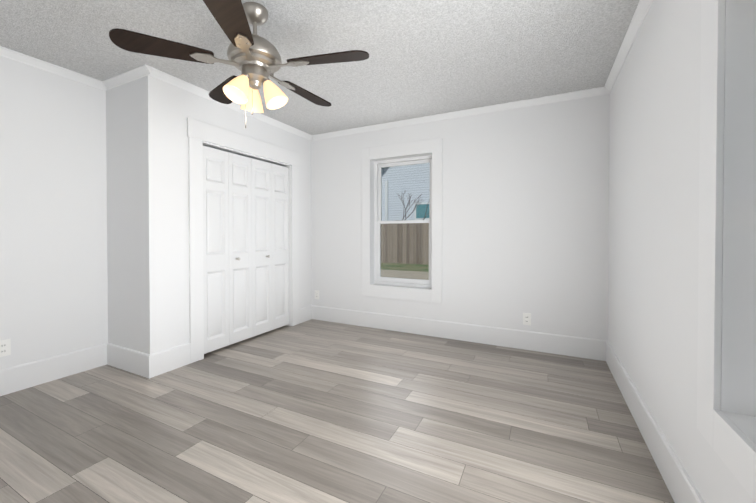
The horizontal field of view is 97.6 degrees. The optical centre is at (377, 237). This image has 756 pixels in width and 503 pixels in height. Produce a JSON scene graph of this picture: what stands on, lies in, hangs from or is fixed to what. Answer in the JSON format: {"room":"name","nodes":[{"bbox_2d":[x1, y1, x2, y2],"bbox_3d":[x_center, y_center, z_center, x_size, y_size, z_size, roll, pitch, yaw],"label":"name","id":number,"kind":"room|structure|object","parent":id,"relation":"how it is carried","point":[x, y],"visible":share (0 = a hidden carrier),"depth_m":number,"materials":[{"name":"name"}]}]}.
{"room":"empty bedroom","nodes":[
{"label":"empty bedroom","id":0,"kind":"room"},
{"bbox_2d":[0,56,107,369],"bbox_3d":[-2.489,-0.115,2.768,0.100,2.440,4.410,0,1,27],"label":"wall","id":1,"kind":"structure","parent":0,"point":[53,244],"depth_m":2.56,"materials":[{"name":"white paint"}]},
{"bbox_2d":[0,339,10,356],"bbox_3d":[-2.648,0.780,2.337,0.010,0.116,0.072,0,1,27],"label":"electrical outlet","id":2,"kind":"object","parent":1,"relation":"attached to","point":[5,347],"visible":1,"depth_m":2.35,"materials":[{"name":"white plastic"}]},
{"bbox_2d":[0,46,103,89],"bbox_3d":[-2.845,-1.297,1.881,0.046,0.056,2.210,0,1,27],"label":"crown molding","id":3,"kind":"structure","parent":1,"relation":"attached to","point":[7,53],"depth_m":2.52,"materials":[{"name":"white paint"}]},
{"bbox_2d":[0,344,103,395],"bbox_3d":[-2.865,1.024,1.901,0.016,0.182,2.240,0,1,27],"label":"baseboard","id":4,"kind":"structure","parent":1,"relation":"attached to","point":[27,375],"depth_m":2.55,"materials":[{"name":"white paint"}]},
{"bbox_2d":[106,75,311,353],"bbox_3d":[-1.631,-0.125,3.663,0.630,2.440,2.040,0,1,27],"label":"wall","id":5,"kind":"structure","parent":0,"point":[147,116],"depth_m":2.77,"materials":[{"name":"white paint"}]},
{"bbox_2d":[100,68,144,90],"bbox_3d":[-2.085,-1.306,2.711,0.540,0.056,0.046,0,1,27],"label":"crown molding","id":6,"kind":"structure","parent":5,"relation":"attached to","point":[128,76],"depth_m":2.73,"materials":[{"name":"white paint"}]},
{"bbox_2d":[104,343,151,378],"bbox_3d":[-2.071,1.014,2.747,0.616,0.182,0.016,0,1,27],"label":"baseboard","id":7,"kind":"structure","parent":5,"relation":"attached to","point":[133,361],"depth_m":2.73,"materials":[{"name":"white paint"}]},
{"bbox_2d":[152,343,190,376],"bbox_3d":[-1.724,1.014,2.769,0.016,0.182,0.315,0,1,27],"label":"baseboard","id":8,"kind":"structure","parent":5,"relation":"attached to","point":[164,361],"depth_m":2.76,"materials":[{"name":"white paint"}]},
{"bbox_2d":[136,64,311,139],"bbox_3d":[-1.350,-1.315,3.455,0.046,0.056,2.036,0,1,27],"label":"crown molding","id":9,"kind":"structure","parent":5,"relation":"attached to","point":[143,70],"depth_m":2.97,"materials":[{"name":"white paint"}]},
{"bbox_2d":[203,146,251,353],"bbox_3d":[-1.477,0.110,3.291,0.082,1.924,0.580,0,1,27],"label":"bifold closet door","id":10,"kind":"structure","parent":5,"relation":"in","point":[227,231],"depth_m":3.27,"materials":[{"name":"white paint"}]},
{"bbox_2d":[187,117,299,362],"bbox_3d":[-1.372,0.021,3.563,0.124,2.150,1.464,0,1,27],"label":"trim","id":11,"kind":"structure","parent":5,"relation":"attached to","point":[200,134],"depth_m":3.01,"materials":[{"name":"white paint"}]},
{"bbox_2d":[251,158,288,336],"bbox_3d":[-1.216,0.104,3.811,0.082,1.924,0.580,0,1,27],"label":"bifold closet door","id":12,"kind":"structure","parent":5,"relation":"in","point":[270,246],"depth_m":3.79,"materials":[{"name":"white paint"}]},
{"bbox_2d":[0,0,639,134],"bbox_3d":[-0.620,-1.385,1.909,4.198,0.120,4.576,0,1,27],"label":"ceiling","id":13,"kind":"structure","parent":0,"point":[429,57],"depth_m":2.29,"materials":[{"name":"white paint"}]},
{"bbox_2d":[109,0,368,127],"bbox_3d":[-0.689,-0.982,1.973,1.303,0.688,1.261,0,1,27],"label":"ceiling fan","id":14,"kind":"object","parent":13,"relation":"hanging from","point":[254,58],"visible":1,"depth_m":1.83,"materials":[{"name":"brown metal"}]},
{"bbox_2d":[0,319,674,502],"bbox_3d":[-0.620,1.174,1.937,4.198,0.120,4.576,0,1,27],"label":"floor","id":15,"kind":"structure","parent":0,"point":[314,411],"depth_m":1.92,"materials":[{"name":"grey wood"}]},
{"bbox_2d":[311,94,609,340],"bbox_3d":[0.369,-0.128,3.894,4.198,2.440,0.166,0,1,27],"label":"wall","id":16,"kind":"structure","parent":0,"point":[525,209],"depth_m":3.35,"materials":[{"name":"white paint"}]},
{"bbox_2d":[315,290,318,298],"bbox_3d":[-0.814,0.757,4.399,0.072,0.116,0.010,0,1,27],"label":"electrical outlet","id":17,"kind":"object","parent":16,"relation":"attached to","point":[316,294],"visible":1,"depth_m":4.40,"materials":[{"name":"white plastic"}]},
{"bbox_2d":[362,138,441,303],"bbox_3d":[0.290,-0.188,3.922,1.006,1.810,0.183,0,1,27],"label":"window unit","id":18,"kind":"structure","parent":16,"relation":"in","point":[378,221],"depth_m":3.93,"materials":[{"name":"white paint"}]},
{"bbox_2d":[308,305,603,360],"bbox_3d":[0.566,1.004,3.706,3.270,0.182,0.016,0,1,27],"label":"baseboard","id":19,"kind":"structure","parent":16,"relation":"attached to","point":[588,348],"depth_m":3.49,"materials":[{"name":"white paint"}]},
{"bbox_2d":[311,87,603,140],"bbox_3d":[0.546,-1.317,3.673,3.240,0.056,0.046,0,1,27],"label":"crown molding","id":20,"kind":"structure","parent":16,"relation":"attached to","point":[594,91],"depth_m":3.46,"materials":[{"name":"white paint"}]},
{"bbox_2d":[523,313,530,324],"bbox_3d":[1.466,0.800,3.256,0.072,0.116,0.010,0,1,27],"label":"electrical outlet","id":21,"kind":"object","parent":16,"relation":"attached to","point":[526,318],"visible":1,"depth_m":3.25,"materials":[{"name":"white plastic"}]},
{"bbox_2d":[608,0,754,502],"bbox_3d":[1.145,-0.095,0.945,0.166,2.440,4.410,0,1,27],"label":"wall","id":22,"kind":"structure","parent":0,"point":[654,161],"depth_m":1.61,"materials":[{"name":"white paint"}]},
{"bbox_2d":[600,0,652,94],"bbox_3d":[1.073,-1.288,1.024,0.046,0.056,4.310,0,1,27],"label":"crown molding","id":23,"kind":"structure","parent":22,"relation":"attached to","point":[634,27],"depth_m":2.19,"materials":[{"name":"white paint"}]},
{"bbox_2d":[604,340,704,502],"bbox_3d":[1.086,1.033,1.043,0.016,0.182,4.310,0,1,27],"label":"baseboard","id":24,"kind":"structure","parent":22,"relation":"attached to","point":[680,485],"depth_m":1.66,"materials":[{"name":"white paint"}]},
{"bbox_2d":[697,0,755,502],"bbox_3d":[0.950,-0.103,0.651,0.118,1.597,1.150,0,1,27],"label":"window","id":25,"kind":"structure","parent":22,"relation":"in","point":[726,389],"depth_m":1.06,"materials":[{"name":"white paint"}]},
{"label":"outside","id":26,"kind":"structure","parent":0,"visible":0},
{"bbox_2d":[381,263,428,271],"bbox_3d":[24.727,1.038,26.658,160.000,0.200,150.000,0,1,27],"label":"grass","id":27,"kind":"structure","parent":26,"point":[422,268],"depth_m":12.27,"materials":[{"name":"green plant"}]},
{"bbox_2d":[381,220,428,264],"bbox_3d":[0.562,0.165,14.146,20.013,1.825,0.060,0,1,27],"label":"fence","id":28,"kind":"object","parent":27,"relation":"on","point":[388,231],"depth_m":13.82,"materials":[{"name":"brown wood"}]},
{"bbox_2d":[381,269,428,279],"bbox_3d":[-1.948,1.107,10.952,14.400,0.012,2.800,0,1,27],"label":"path","id":29,"kind":"structure","parent":27,"relation":"on","point":[410,274],"depth_m":10.04,"materials":[{"name":"beige"}]},
{"bbox_2d":[382,163,429,220],"bbox_3d":[5.571,-3.439,19.643,10.200,8.910,8.650,0,1,27],"label":"neighbouring house","id":30,"kind":"structure","parent":27,"relation":"on","point":[391,212],"depth_m":17.22,"materials":[{"name":"plastic"}]},
{"bbox_2d":[399,190,429,219],"bbox_3d":[0.867,-0.823,15.594,5.308,3.772,0.855,0,1,27],"label":"bare tree","id":31,"kind":"object","parent":27,"relation":"on","point":[411,205],"depth_m":15.21,"materials":[{"name":"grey plant"}]}
]}

